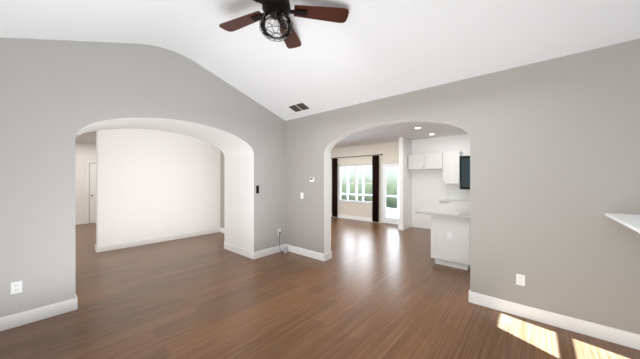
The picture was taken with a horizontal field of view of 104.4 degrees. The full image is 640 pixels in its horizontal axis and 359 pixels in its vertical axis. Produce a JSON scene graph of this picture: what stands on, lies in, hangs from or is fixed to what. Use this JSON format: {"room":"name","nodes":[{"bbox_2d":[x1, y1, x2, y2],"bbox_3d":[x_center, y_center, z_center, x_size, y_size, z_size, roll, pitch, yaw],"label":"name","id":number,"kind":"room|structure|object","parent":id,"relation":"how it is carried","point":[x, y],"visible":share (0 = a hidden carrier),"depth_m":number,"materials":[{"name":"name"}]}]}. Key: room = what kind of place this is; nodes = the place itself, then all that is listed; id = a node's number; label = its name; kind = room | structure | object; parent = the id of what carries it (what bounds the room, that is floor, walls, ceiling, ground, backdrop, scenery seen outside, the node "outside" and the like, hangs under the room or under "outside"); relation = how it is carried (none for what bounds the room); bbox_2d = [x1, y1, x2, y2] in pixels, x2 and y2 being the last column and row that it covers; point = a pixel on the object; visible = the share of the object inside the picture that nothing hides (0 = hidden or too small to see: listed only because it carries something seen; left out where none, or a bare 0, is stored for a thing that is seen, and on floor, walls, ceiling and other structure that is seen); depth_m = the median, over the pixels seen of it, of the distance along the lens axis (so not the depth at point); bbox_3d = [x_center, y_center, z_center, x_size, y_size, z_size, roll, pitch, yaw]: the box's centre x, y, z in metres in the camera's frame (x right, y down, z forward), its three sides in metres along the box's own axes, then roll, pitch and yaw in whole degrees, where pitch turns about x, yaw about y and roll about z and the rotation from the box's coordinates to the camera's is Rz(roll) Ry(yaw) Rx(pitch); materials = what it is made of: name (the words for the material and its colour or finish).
{"room":"living room","nodes":[
{"label":"living room","id":0,"kind":"room"},
{"bbox_2d":[76,142,95,220],"bbox_3d":[-7.527,0.120,9.028,0.200,2.760,5.000,0,0,41],"label":"wall","id":1,"kind":"structure","parent":0,"point":[85,151],"depth_m":8.35,"materials":[{"name":"white paint"}]},
{"bbox_2d":[76,220,85,224],"bbox_3d":[-8.502,1.433,7.737,0.016,0.135,1.770,0,0,41],"label":"baseboard","id":2,"kind":"structure","parent":1,"relation":"attached to","point":[78,222],"depth_m":8.30,"materials":[{"name":"white wood"}]},
{"bbox_2d":[86,160,95,223],"bbox_3d":[-7.569,0.426,8.774,0.069,2.144,1.010,0,0,41],"label":"door","id":3,"kind":"structure","parent":1,"relation":"in","point":[90,191],"depth_m":8.49,"materials":[{"name":"white wood"}]},
{"bbox_2d":[0,37,284,317],"bbox_3d":[-2.753,-0.188,3.772,1.100,3.375,4.900,0,0,41],"label":"wall","id":4,"kind":"structure","parent":0,"point":[57,97],"depth_m":2.89,"materials":[{"name":"paint"}]},
{"bbox_2d":[11,281,21,293],"bbox_3d":[-3.092,1.100,2.531,0.010,0.118,0.075,0,0,41],"label":"electrical outlet","id":5,"kind":"object","parent":4,"relation":"attached to","point":[16,287],"visible":1,"depth_m":2.53,"materials":[{"name":"white plastic"}]},
{"bbox_2d":[0,298,75,331],"bbox_3d":[-3.241,1.433,2.356,0.016,0.135,1.320,0,0,41],"label":"baseboard","id":6,"kind":"structure","parent":4,"relation":"attached to","point":[27,317],"depth_m":2.63,"materials":[{"name":"white wood"}]},
{"bbox_2d":[224,242,253,258],"bbox_3d":[-1.659,1.433,5.023,1.116,0.135,0.016,0,0,41],"label":"baseboard","id":7,"kind":"structure","parent":4,"relation":"attached to","point":[240,251],"depth_m":4.97,"materials":[{"name":"white wood"}]},
{"bbox_2d":[254,244,284,258],"bbox_3d":[-0.983,1.433,4.964,0.016,0.135,0.780,0,0,41],"label":"baseboard","id":8,"kind":"structure","parent":4,"relation":"attached to","point":[266,252],"depth_m":4.91,"materials":[{"name":"white wood"}]},
{"bbox_2d":[96,129,219,245],"bbox_3d":[-2.290,0.120,7.881,0.200,2.760,7.180,0,0,41],"label":"wall","id":9,"kind":"structure","parent":0,"point":[150,183],"depth_m":5.83,"materials":[{"name":"white paint"}]},
{"bbox_2d":[98,227,219,252],"bbox_3d":[-3.698,1.433,6.091,0.016,0.135,2.630,0,0,41],"label":"baseboard","id":10,"kind":"structure","parent":9,"relation":"attached to","point":[114,246],"depth_m":5.83,"materials":[{"name":"white wood"}]},
{"bbox_2d":[76,122,467,147],"bbox_3d":[-1.408,-1.325,6.013,14.400,0.150,8.850,0,0,41],"label":"ceiling","id":11,"kind":"structure","parent":0,"point":[393,132],"depth_m":6.75,"materials":[{"name":"paint"}]},
{"bbox_2d":[0,217,639,358],"bbox_3d":[-1.529,1.560,5.721,14.600,0.120,9.450,0,0,41],"label":"floor","id":12,"kind":"structure","parent":0,"point":[371,290],"depth_m":2.82,"materials":[{"name":"brown wood"}]},
{"bbox_2d":[279,232,287,253],"bbox_3d":[-0.753,1.292,5.072,0.202,0.414,0.095,0,0,14],"label":"cord","id":13,"kind":"object","parent":12,"relation":"on","point":[285,249],"visible":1,"depth_m":5.04,"materials":[{"name":"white plastic"}]},
{"bbox_2d":[415,201,469,269],"bbox_3d":[2.942,1.035,5.193,0.930,0.927,2.760,0,0,41],"label":"kitchen island","id":14,"kind":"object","parent":12,"relation":"on","point":[451,215],"depth_m":4.26,"materials":[{"name":"wood"}]},
{"bbox_2d":[447,232,451,238],"bbox_3d":[2.195,0.950,4.216,0.075,0.118,0.010,0,0,41],"label":"outlet","id":15,"kind":"object","parent":14,"relation":"attached to","point":[449,235],"visible":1,"depth_m":4.21,"materials":[{"name":"white plastic"}]},
{"bbox_2d":[439,199,469,203],"bbox_3d":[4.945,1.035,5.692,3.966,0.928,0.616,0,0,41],"label":"countertop","id":16,"kind":"structure","parent":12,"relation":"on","point":[445,200],"depth_m":6.74,"materials":[{"name":"stone"}]},
{"bbox_2d":[0,0,639,120],"bbox_3d":[-0.344,-1.502,1.819,7.300,1.045,5.100,0,0,41],"label":"ceiling","id":17,"kind":"structure","parent":0,"point":[369,50],"depth_m":2.72,"materials":[{"name":"paint"}]},
{"bbox_2d":[219,0,348,48],"bbox_3d":[-0.455,-1.634,2.380,1.380,0.496,1.343,0,0,41],"label":"ceiling fan","id":18,"kind":"object","parent":17,"relation":"hanging from","point":[278,11],"visible":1,"depth_m":2.46,"materials":[{"name":"brown wood"}]},
{"bbox_2d":[287,101,311,112],"bbox_3d":[-0.387,-1.327,4.579,0.420,0.083,0.241,0,0,41],"label":"ceiling vent","id":19,"kind":"object","parent":17,"relation":"in","point":[299,107],"visible":0.98,"depth_m":4.57,"materials":[{"name":"white metal"}]},
{"bbox_2d":[331,134,469,228],"bbox_3d":[3.468,0.120,7.513,8.990,2.760,0.200,0,0,41],"label":"wall","id":20,"kind":"structure","parent":0,"point":[428,188],"depth_m":7.79,"materials":[{"name":"white paint"}]},
{"bbox_2d":[337,201,371,203],"bbox_3d":[1.309,0.853,9.266,1.610,0.025,0.085,0,0,41],"label":"window sill","id":21,"kind":"structure","parent":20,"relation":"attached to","point":[354,202],"depth_m":9.22,"materials":[{"name":"white wood"}]},
{"bbox_2d":[331,213,378,222],"bbox_3d":[1.023,1.433,9.486,2.710,0.135,0.016,0,0,41],"label":"baseboard","id":22,"kind":"structure","parent":20,"relation":"attached to","point":[355,218],"depth_m":9.25,"materials":[{"name":"white wood"}]},
{"bbox_2d":[339,164,371,202],"bbox_3d":[1.359,0.145,9.325,1.542,1.382,0.060,0,0,41],"label":"dining window","id":23,"kind":"structure","parent":20,"relation":"in","point":[356,174],"depth_m":9.32,"materials":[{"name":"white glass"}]},
{"bbox_2d":[336,154,382,157],"bbox_3d":[1.262,-0.850,9.220,2.320,0.044,0.098,0,0,41],"label":"curtain rod","id":24,"kind":"object","parent":20,"relation":"attached to","point":[358,156],"visible":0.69,"depth_m":9.08,"materials":[{"name":"brown metal"}]},
{"bbox_2d":[332,158,337,216],"bbox_3d":[0.575,0.320,9.783,0.263,2.300,0.064,0,0,41],"label":"curtain","id":25,"kind":"object","parent":24,"relation":"hanging from","point":[334,182],"visible":0.98,"depth_m":9.78,"materials":[{"name":"fabric"}]},
{"bbox_2d":[372,155,378,221],"bbox_3d":[1.924,0.320,8.615,0.253,2.300,0.064,0,0,41],"label":"curtain","id":26,"kind":"object","parent":24,"relation":"hanging from","point":[375,188],"visible":1,"depth_m":8.62,"materials":[{"name":"fabric"}]},
{"bbox_2d":[381,163,398,223],"bbox_3d":[2.479,0.476,8.342,0.858,2.040,0.160,0,0,41],"label":"patio door","id":27,"kind":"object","parent":20,"relation":"attached to","point":[385,219],"visible":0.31,"depth_m":8.51,"materials":[{"name":"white glass"}]},
{"bbox_2d":[408,152,443,170],"bbox_3d":[3.168,-0.535,7.392,0.975,0.470,0.364,0,0,41],"label":"upper cabinet","id":28,"kind":"object","parent":20,"relation":"attached to","point":[424,161],"depth_m":7.22,"materials":[{"name":"white wood"}]},
{"bbox_2d":[443,151,461,182],"bbox_3d":[3.699,-0.325,6.932,0.420,0.890,0.364,0,0,41],"label":"upper cabinet","id":29,"kind":"object","parent":20,"relation":"attached to","point":[448,163],"depth_m":6.79,"materials":[{"name":"white wood"}]},
{"bbox_2d":[446,184,469,199],"bbox_3d":[5.152,0.345,5.919,3.944,0.450,0.004,0,0,41],"label":"backsplash","id":30,"kind":"structure","parent":20,"relation":"attached to","point":[454,191],"depth_m":7.03,"materials":[{"name":"tile"}]},
{"bbox_2d":[460,156,469,188],"bbox_3d":[4.117,-0.180,6.537,0.710,0.880,0.414,0,0,41],"label":"microwave","id":31,"kind":"object","parent":20,"relation":"attached to","point":[464,172],"visible":0.21,"depth_m":6.55,"materials":[{"name":"black plastic"}]},
{"bbox_2d":[399,137,411,225],"bbox_3d":[2.632,0.125,7.647,0.130,2.750,0.688,0,0,41],"label":"wall","id":32,"kind":"structure","parent":0,"point":[405,189],"depth_m":7.48,"materials":[{"name":"white paint"}]},
{"bbox_2d":[404,223,411,229],"bbox_3d":[2.684,1.433,7.596,0.016,0.135,0.680,0,0,41],"label":"baseboard","id":33,"kind":"structure","parent":32,"relation":"attached to","point":[409,225],"depth_m":7.56,"materials":[{"name":"white wood"}]},
{"bbox_2d":[220,39,639,333],"bbox_3d":[0.621,0.114,4.224,8.990,2.773,0.200,0,0,41],"label":"wall","id":34,"kind":"structure","parent":0,"point":[554,160],"depth_m":2.62,"materials":[{"name":"paint"}]},
{"bbox_2d":[285,244,323,260],"bbox_3d":[-0.334,1.433,4.908,1.070,0.135,0.016,0,0,41],"label":"baseboard","id":35,"kind":"structure","parent":34,"relation":"attached to","point":[307,253],"depth_m":4.83,"materials":[{"name":"white wood"}]},
{"bbox_2d":[324,251,331,260],"bbox_3d":[0.147,1.433,4.634,0.016,0.135,0.232,0,0,41],"label":"baseboard","id":36,"kind":"structure","parent":34,"relation":"attached to","point":[328,256],"depth_m":4.62,"materials":[{"name":"white wood"}]},
{"bbox_2d":[516,274,524,285],"bbox_3d":[2.196,1.100,2.720,0.075,0.118,0.010,0,0,41],"label":"electrical outlet","id":37,"kind":"object","parent":34,"relation":"attached to","point":[520,279],"visible":1,"depth_m":2.72,"materials":[{"name":"white plastic"}]},
{"bbox_2d":[470,291,639,349],"bbox_3d":[2.815,1.433,2.182,2.600,0.135,0.016,0,0,41],"label":"baseboard","id":38,"kind":"structure","parent":34,"relation":"attached to","point":[612,335],"depth_m":2.50,"materials":[{"name":"white wood"}]},
{"bbox_2d":[604,213,639,232],"bbox_3d":[2.437,0.429,1.692,0.490,0.238,1.248,0,0,41],"label":"bar ledge","id":39,"kind":"object","parent":34,"relation":"attached to","point":[631,221],"visible":1,"depth_m":1.93,"materials":[{"name":"white stone"}]},
{"label":"outside","id":40,"kind":"structure","parent":0,"visible":0},
{"bbox_2d":[341,166,396,207],"bbox_3d":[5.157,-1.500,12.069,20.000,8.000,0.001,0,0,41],"label":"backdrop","id":41,"kind":"structure","parent":40,"point":[389,175],"depth_m":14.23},
{"bbox_2d":[386,208,398,217],"bbox_3d":[3.020,1.570,10.976,14.600,0.100,4.450,0,0,41],"label":"lanai","id":42,"kind":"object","parent":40,"point":[390,211],"depth_m":11.44,"materials":[{"name":"concrete"}]},
{"bbox_2d":[341,166,398,213],"bbox_3d":[3.555,0.060,10.982,7.000,2.920,0.060,0,0,41],"label":"frame","id":43,"kind":"object","parent":42,"relation":"on","point":[363,194],"depth_m":12.20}
]}

